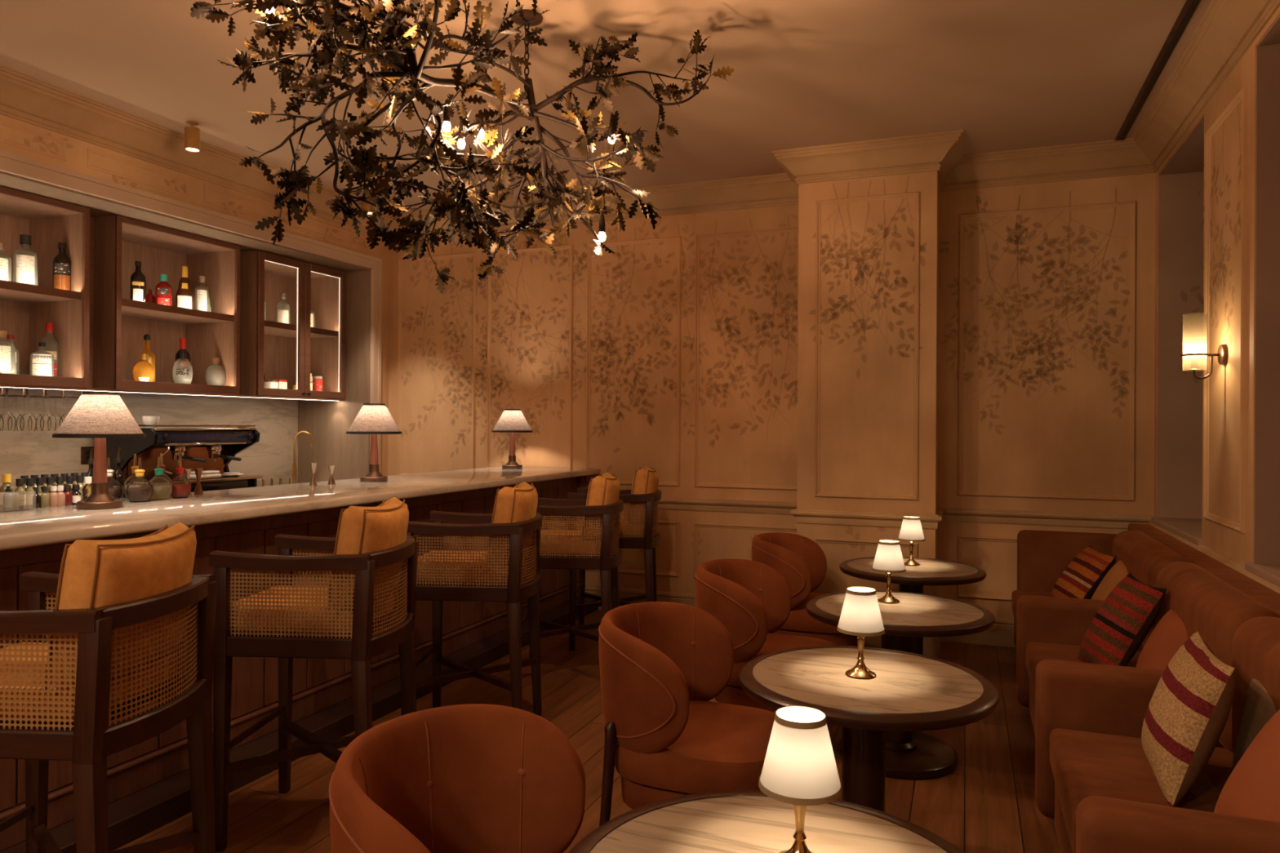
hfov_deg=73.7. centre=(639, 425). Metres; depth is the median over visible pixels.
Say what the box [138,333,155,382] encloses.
bottle
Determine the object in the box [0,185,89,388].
upper cabinet
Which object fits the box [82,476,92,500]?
bottle
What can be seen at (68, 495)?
bottle
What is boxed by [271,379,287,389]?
tin
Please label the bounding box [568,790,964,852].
round table
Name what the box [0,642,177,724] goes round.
seat cushion
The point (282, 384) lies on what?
jar
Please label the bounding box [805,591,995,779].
round table
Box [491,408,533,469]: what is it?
lamp
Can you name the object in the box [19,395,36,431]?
wine glass
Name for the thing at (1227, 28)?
trim
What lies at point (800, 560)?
barrel chair
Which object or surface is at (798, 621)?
seat cushion
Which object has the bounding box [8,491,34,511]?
acrylic box
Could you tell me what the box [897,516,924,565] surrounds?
table lamp
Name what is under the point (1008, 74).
ceiling
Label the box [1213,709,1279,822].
pillow
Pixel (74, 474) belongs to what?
bottle
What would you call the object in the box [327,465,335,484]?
jigger
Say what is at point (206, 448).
espresso machine
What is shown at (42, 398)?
wine glass
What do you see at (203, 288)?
bottle
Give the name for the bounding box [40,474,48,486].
bottle
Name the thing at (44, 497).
bottle
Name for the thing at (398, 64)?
chandelier
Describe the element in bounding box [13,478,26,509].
bottle
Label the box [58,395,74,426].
wine glass
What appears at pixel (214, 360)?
bottle
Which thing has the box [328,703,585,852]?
barrel chair
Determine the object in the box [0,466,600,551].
countertop
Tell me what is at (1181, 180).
trim
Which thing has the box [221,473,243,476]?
saucer
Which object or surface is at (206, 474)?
towel
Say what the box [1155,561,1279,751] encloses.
cushion
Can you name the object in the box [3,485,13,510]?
dropper bottle
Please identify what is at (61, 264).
bottle
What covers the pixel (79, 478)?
bottle
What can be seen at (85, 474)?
bottle
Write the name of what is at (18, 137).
wall
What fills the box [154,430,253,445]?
panel
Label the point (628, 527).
seat cushion
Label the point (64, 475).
bottle
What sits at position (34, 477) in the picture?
bottle
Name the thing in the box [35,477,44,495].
bottle
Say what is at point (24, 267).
bottle
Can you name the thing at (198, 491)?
jigger
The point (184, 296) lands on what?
bottle
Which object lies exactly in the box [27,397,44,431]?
wine glass
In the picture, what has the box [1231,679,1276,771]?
pillow
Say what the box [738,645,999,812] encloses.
round table
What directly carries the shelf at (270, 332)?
attached to the upper cabinet at (293, 351)
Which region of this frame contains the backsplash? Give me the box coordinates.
[0,388,297,491]
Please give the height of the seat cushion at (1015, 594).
0.140 m
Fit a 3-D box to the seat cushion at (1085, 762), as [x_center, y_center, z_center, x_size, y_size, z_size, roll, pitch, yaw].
[1.537,1.123,2.386,0.625,0.140,1.062,0,0,21]
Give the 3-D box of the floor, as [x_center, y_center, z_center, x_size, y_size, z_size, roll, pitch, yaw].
[-1.254,1.504,2.164,7.675,0.120,9.550,0,0,21]
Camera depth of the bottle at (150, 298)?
5.80 m
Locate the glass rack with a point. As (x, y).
(1, 388)
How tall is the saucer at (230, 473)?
0.017 m
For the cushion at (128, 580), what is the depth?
2.10 m
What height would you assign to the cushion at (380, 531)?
0.372 m
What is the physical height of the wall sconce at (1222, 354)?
0.302 m
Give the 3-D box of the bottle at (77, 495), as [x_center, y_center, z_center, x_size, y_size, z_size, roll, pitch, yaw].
[-2.321,0.287,3.512,0.036,0.082,0.036,0,0,21]
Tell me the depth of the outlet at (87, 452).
5.67 m
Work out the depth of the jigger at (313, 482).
4.66 m
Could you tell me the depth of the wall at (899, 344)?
5.74 m
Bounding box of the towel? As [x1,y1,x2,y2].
[179,470,221,479]
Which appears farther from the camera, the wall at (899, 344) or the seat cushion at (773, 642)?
the wall at (899, 344)
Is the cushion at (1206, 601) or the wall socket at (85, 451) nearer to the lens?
the cushion at (1206, 601)
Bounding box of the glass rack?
[0,386,82,398]
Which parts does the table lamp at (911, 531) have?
stem, shade trim, shade trim, lamp shade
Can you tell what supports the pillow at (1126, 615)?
on the banquette
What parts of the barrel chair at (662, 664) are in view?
leg, seat, backrest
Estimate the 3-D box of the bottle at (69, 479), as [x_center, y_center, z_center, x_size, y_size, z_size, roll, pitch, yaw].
[-2.353,0.269,3.522,0.038,0.118,0.038,0,0,21]
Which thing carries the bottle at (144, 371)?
on the upper cabinet at (121, 323)
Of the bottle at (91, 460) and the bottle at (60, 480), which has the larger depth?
the bottle at (91, 460)
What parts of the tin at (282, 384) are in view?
lid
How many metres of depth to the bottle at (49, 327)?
5.14 m
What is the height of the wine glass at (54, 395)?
0.212 m
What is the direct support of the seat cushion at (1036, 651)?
on the banquette
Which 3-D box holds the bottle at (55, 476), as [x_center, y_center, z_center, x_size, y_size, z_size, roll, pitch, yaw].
[-2.411,0.264,3.514,0.038,0.126,0.038,0,0,21]
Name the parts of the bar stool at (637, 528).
leg, foot rail, leg, armrest, armrest, cane panel, cane panel, rail, leg, rail, leg, cane panel, rail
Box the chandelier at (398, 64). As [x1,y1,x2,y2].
[190,0,733,293]
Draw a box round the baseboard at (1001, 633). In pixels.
[585,585,1015,658]
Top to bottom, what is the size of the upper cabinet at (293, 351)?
1.085 m
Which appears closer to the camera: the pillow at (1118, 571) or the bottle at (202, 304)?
the pillow at (1118, 571)
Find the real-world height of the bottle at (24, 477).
0.126 m
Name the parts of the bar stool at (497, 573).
leg, foot rail, leg, cane panel, rail, armrest, armrest, cane panel, leg, rail, cane panel, rail, leg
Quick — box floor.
[111,609,1060,852]
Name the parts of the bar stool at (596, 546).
leg, foot rail, armrest, rail, cane panel, cane panel, armrest, leg, rail, cane panel, leg, rail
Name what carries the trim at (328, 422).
attached to the wall at (18, 137)
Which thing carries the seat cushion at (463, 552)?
on the bar stool at (497, 573)
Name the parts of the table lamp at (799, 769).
stem, shade trim, lamp shade, shade trim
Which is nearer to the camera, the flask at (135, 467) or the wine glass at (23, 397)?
the flask at (135, 467)
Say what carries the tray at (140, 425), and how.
on the espresso machine
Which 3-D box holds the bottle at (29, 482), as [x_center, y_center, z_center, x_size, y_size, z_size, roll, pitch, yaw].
[-2.410,0.268,3.371,0.038,0.118,0.038,0,0,21]
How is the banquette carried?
on the floor
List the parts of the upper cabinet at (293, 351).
panel, panel, panel, door, panel, panel, door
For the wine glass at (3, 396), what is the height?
0.212 m
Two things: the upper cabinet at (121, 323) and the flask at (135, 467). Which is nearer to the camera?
the flask at (135, 467)
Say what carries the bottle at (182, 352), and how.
on the upper cabinet at (121, 323)
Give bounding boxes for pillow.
[1049,546,1115,599]
[1077,572,1166,666]
[1091,560,1128,599]
[1135,608,1187,670]
[1141,630,1235,807]
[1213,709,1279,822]
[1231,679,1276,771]
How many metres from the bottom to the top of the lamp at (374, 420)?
0.459 m
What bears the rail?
attached to the upper cabinet at (293, 351)
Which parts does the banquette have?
panel, armrest, armrest, armrest, frame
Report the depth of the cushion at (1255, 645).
2.48 m
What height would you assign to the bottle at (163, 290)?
0.235 m
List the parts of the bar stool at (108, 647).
foot rail, rail, leg, cane panel, armrest, leg, armrest, cane panel, rail, cane panel, rail, rail, leg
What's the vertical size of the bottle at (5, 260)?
0.235 m
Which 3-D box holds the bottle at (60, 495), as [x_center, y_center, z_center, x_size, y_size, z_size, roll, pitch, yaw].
[-2.346,0.287,3.453,0.035,0.082,0.035,0,0,21]
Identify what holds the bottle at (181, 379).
on the upper cabinet at (121, 323)
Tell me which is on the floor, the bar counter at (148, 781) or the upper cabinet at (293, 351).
the bar counter at (148, 781)
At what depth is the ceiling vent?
4.18 m
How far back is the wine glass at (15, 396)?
4.99 m
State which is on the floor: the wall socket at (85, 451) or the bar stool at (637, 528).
the bar stool at (637, 528)
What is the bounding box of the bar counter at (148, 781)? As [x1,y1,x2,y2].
[0,466,600,852]
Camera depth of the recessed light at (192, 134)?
5.07 m
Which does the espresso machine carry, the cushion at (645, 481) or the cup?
the cup
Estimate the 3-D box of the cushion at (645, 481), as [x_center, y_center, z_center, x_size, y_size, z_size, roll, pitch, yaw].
[0.028,0.464,5.695,0.192,0.372,0.424,0,0,4]
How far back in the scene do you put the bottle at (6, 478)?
3.34 m
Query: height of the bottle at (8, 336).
0.250 m
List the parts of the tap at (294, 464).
spout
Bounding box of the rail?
[0,384,345,400]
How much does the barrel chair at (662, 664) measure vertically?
0.799 m
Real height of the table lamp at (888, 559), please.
0.272 m
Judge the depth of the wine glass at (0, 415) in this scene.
4.91 m
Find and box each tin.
[263,380,278,388]
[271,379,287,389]
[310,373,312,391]
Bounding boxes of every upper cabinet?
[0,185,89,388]
[67,214,240,395]
[208,249,346,399]
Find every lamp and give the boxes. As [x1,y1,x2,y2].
[52,391,146,510]
[346,403,401,482]
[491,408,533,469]
[758,706,842,852]
[836,586,884,679]
[871,539,906,603]
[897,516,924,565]
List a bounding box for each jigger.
[183,468,191,496]
[193,467,203,494]
[309,462,317,485]
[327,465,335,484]
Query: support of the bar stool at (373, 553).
on the floor
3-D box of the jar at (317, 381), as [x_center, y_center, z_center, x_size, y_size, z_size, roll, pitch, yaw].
[-2.721,-0.340,7.210,0.079,0.145,0.079,0,0,21]
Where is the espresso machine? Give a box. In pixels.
[106,424,262,492]
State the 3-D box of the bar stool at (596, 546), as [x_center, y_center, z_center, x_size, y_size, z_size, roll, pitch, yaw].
[-0.394,0.862,4.906,0.592,1.173,0.506,0,0,4]
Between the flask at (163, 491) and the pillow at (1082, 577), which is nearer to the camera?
the flask at (163, 491)
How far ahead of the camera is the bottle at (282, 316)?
6.86 m
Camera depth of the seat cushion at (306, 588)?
2.92 m
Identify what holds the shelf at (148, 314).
attached to the upper cabinet at (121, 323)
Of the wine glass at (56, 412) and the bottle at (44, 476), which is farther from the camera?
the wine glass at (56, 412)
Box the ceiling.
[0,0,1212,211]
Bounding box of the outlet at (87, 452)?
[85,450,90,460]
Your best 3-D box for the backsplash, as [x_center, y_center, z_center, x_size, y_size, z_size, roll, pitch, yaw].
[-4.088,0.121,4.615,0.015,0.785,6.097,0,0,21]
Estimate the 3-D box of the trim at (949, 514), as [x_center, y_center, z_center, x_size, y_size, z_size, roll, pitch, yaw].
[-1.119,0.604,2.119,5.820,0.124,9.160,0,0,21]
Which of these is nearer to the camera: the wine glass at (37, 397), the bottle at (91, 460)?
the wine glass at (37, 397)
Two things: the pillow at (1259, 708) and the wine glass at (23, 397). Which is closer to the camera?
the pillow at (1259, 708)
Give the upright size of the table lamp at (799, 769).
0.272 m
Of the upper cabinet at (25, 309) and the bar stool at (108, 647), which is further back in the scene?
the upper cabinet at (25, 309)
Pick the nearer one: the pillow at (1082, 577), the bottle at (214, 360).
the pillow at (1082, 577)
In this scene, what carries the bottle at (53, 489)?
on the bar counter at (148, 781)
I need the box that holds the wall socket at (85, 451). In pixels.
[80,446,93,464]
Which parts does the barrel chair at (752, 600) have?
backrest, seat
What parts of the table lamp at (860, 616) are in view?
shade trim, lamp shade, stem, shade trim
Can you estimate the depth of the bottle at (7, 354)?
4.79 m
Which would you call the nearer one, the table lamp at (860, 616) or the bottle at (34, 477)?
the table lamp at (860, 616)
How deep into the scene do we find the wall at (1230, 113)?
3.83 m
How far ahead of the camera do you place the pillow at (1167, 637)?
3.25 m
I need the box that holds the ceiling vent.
[1115,0,1201,140]
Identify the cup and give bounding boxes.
[142,416,159,428]
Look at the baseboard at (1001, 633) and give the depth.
5.67 m
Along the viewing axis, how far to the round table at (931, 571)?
4.68 m
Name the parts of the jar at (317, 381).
lid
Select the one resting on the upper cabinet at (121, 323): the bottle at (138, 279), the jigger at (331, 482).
the bottle at (138, 279)
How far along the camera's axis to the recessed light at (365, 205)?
6.57 m
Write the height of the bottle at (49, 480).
0.118 m
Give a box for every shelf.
[0,288,77,303]
[121,306,229,324]
[264,326,337,338]
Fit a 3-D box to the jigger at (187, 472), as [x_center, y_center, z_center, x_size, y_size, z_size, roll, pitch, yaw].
[-2.108,0.267,3.971,0.042,0.125,0.042,0,0,21]
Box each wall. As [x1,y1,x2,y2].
[0,114,389,475]
[387,170,1155,618]
[1154,6,1279,564]
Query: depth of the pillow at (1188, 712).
2.34 m
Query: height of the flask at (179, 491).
0.189 m
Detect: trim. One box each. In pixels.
[0,0,1279,237]
[0,149,382,472]
[0,171,370,483]
[53,215,203,395]
[624,497,1279,593]
[1151,15,1279,586]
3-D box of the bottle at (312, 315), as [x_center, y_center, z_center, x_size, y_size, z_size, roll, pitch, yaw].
[-2.779,-0.893,7.131,0.113,0.220,0.113,0,0,21]
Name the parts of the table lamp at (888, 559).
stem, shade trim, shade trim, lamp shade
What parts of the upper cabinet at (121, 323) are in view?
panel, panel, panel, panel, panel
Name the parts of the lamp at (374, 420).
shade trim, lamp shade, stem, shade trim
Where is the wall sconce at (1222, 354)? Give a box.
[1179,313,1228,379]
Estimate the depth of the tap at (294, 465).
7.06 m
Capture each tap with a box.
[292,431,313,484]
[292,463,296,484]
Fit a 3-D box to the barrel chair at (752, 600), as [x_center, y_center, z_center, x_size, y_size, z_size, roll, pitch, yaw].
[0.586,1.056,3.949,0.670,0.799,0.625,0,0,21]
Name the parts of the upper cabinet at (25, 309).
panel, panel, panel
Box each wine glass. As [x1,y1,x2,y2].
[0,393,16,431]
[0,395,13,431]
[0,414,4,431]
[7,395,24,431]
[16,396,32,431]
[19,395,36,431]
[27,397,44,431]
[35,398,51,430]
[40,395,56,431]
[47,412,62,431]
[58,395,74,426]
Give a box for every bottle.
[0,242,11,281]
[0,330,16,373]
[0,473,13,508]
[1,334,19,374]
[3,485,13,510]
[12,234,38,285]
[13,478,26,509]
[20,475,28,489]
[25,478,35,508]
[30,342,53,376]
[31,475,38,487]
[31,487,39,508]
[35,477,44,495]
[39,322,57,375]
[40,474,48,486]
[40,486,49,507]
[45,476,53,493]
[48,485,57,506]
[50,474,58,485]
[52,242,71,290]
[56,476,64,492]
[57,485,65,506]
[61,473,68,485]
[63,484,72,506]
[66,475,73,492]
[71,472,78,484]
[71,484,81,505]
[75,475,84,500]
[80,472,88,485]
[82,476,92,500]
[87,448,93,484]
[111,447,125,498]
[129,261,146,302]
[133,353,155,382]
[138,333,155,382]
[146,288,155,303]
[155,274,172,306]
[172,349,192,383]
[175,266,193,309]
[175,337,190,383]
[194,275,209,311]
[202,286,211,311]
[204,357,226,385]
[264,301,266,319]
[275,293,289,324]
[310,311,315,327]
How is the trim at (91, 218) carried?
attached to the wall at (18, 137)
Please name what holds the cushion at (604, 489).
on the bar stool at (596, 546)
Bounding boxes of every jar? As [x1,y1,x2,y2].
[277,381,287,389]
[312,376,323,391]
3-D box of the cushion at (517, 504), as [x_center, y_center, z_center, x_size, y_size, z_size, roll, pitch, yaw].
[-0.588,0.461,4.037,0.192,0.372,0.424,0,0,4]
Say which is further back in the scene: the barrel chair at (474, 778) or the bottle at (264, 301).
the bottle at (264, 301)
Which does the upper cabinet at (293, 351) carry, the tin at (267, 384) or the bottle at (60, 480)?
the tin at (267, 384)
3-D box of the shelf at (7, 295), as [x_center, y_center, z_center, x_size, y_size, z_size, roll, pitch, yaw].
[-3.730,-0.770,4.778,0.450,0.034,0.897,0,0,21]
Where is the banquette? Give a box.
[1011,523,1279,852]
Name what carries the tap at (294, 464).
on the countertop
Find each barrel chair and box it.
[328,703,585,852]
[598,601,774,826]
[694,558,836,729]
[751,532,857,646]
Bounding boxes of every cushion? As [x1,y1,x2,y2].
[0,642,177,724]
[48,520,196,696]
[232,585,393,635]
[328,497,408,614]
[417,550,524,584]
[486,481,537,568]
[527,529,600,555]
[577,515,644,537]
[582,471,620,542]
[614,700,774,794]
[628,466,658,525]
[727,633,836,687]
[779,591,844,634]
[1011,590,1091,625]
[1026,641,1141,703]
[1049,728,1233,852]
[1111,530,1191,646]
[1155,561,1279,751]
[1231,616,1279,753]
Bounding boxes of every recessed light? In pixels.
[184,121,200,151]
[362,195,373,214]
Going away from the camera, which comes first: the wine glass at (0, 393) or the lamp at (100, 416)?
the lamp at (100, 416)
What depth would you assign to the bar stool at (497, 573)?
3.84 m
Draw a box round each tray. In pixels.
[126,475,262,484]
[137,424,255,430]
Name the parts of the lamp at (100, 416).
shade trim, lamp shade, stem, shade trim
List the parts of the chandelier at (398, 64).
bulb, bulb, bulb, bulb, chain, bulb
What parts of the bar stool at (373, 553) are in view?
leg, foot rail, leg, rail, armrest, cane panel, armrest, cane panel, leg, rail, cane panel, rail, rail, leg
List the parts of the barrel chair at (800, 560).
backrest, seat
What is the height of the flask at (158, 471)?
0.189 m
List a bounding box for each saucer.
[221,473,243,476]
[223,471,239,475]
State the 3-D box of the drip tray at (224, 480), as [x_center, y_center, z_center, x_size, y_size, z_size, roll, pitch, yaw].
[-3.083,0.380,5.950,0.310,0.022,0.870,0,0,21]
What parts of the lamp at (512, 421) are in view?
stem, shade trim, lamp shade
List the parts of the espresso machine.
panel, steam knob, reflector panel, handle, handle, panel, steam knob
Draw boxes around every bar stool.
[0,520,217,852]
[208,497,417,852]
[401,481,542,715]
[520,471,623,658]
[568,466,661,650]
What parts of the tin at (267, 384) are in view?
lid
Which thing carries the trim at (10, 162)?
attached to the wall at (18, 137)
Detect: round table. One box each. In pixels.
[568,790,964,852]
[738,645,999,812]
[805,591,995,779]
[839,556,986,654]
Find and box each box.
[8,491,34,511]
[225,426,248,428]
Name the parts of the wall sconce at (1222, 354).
bulb, lamp shade, arm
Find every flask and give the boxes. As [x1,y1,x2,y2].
[106,457,122,499]
[123,453,146,499]
[125,457,153,502]
[146,456,172,500]
[150,453,172,497]
[168,456,191,498]
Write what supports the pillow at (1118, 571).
on the banquette

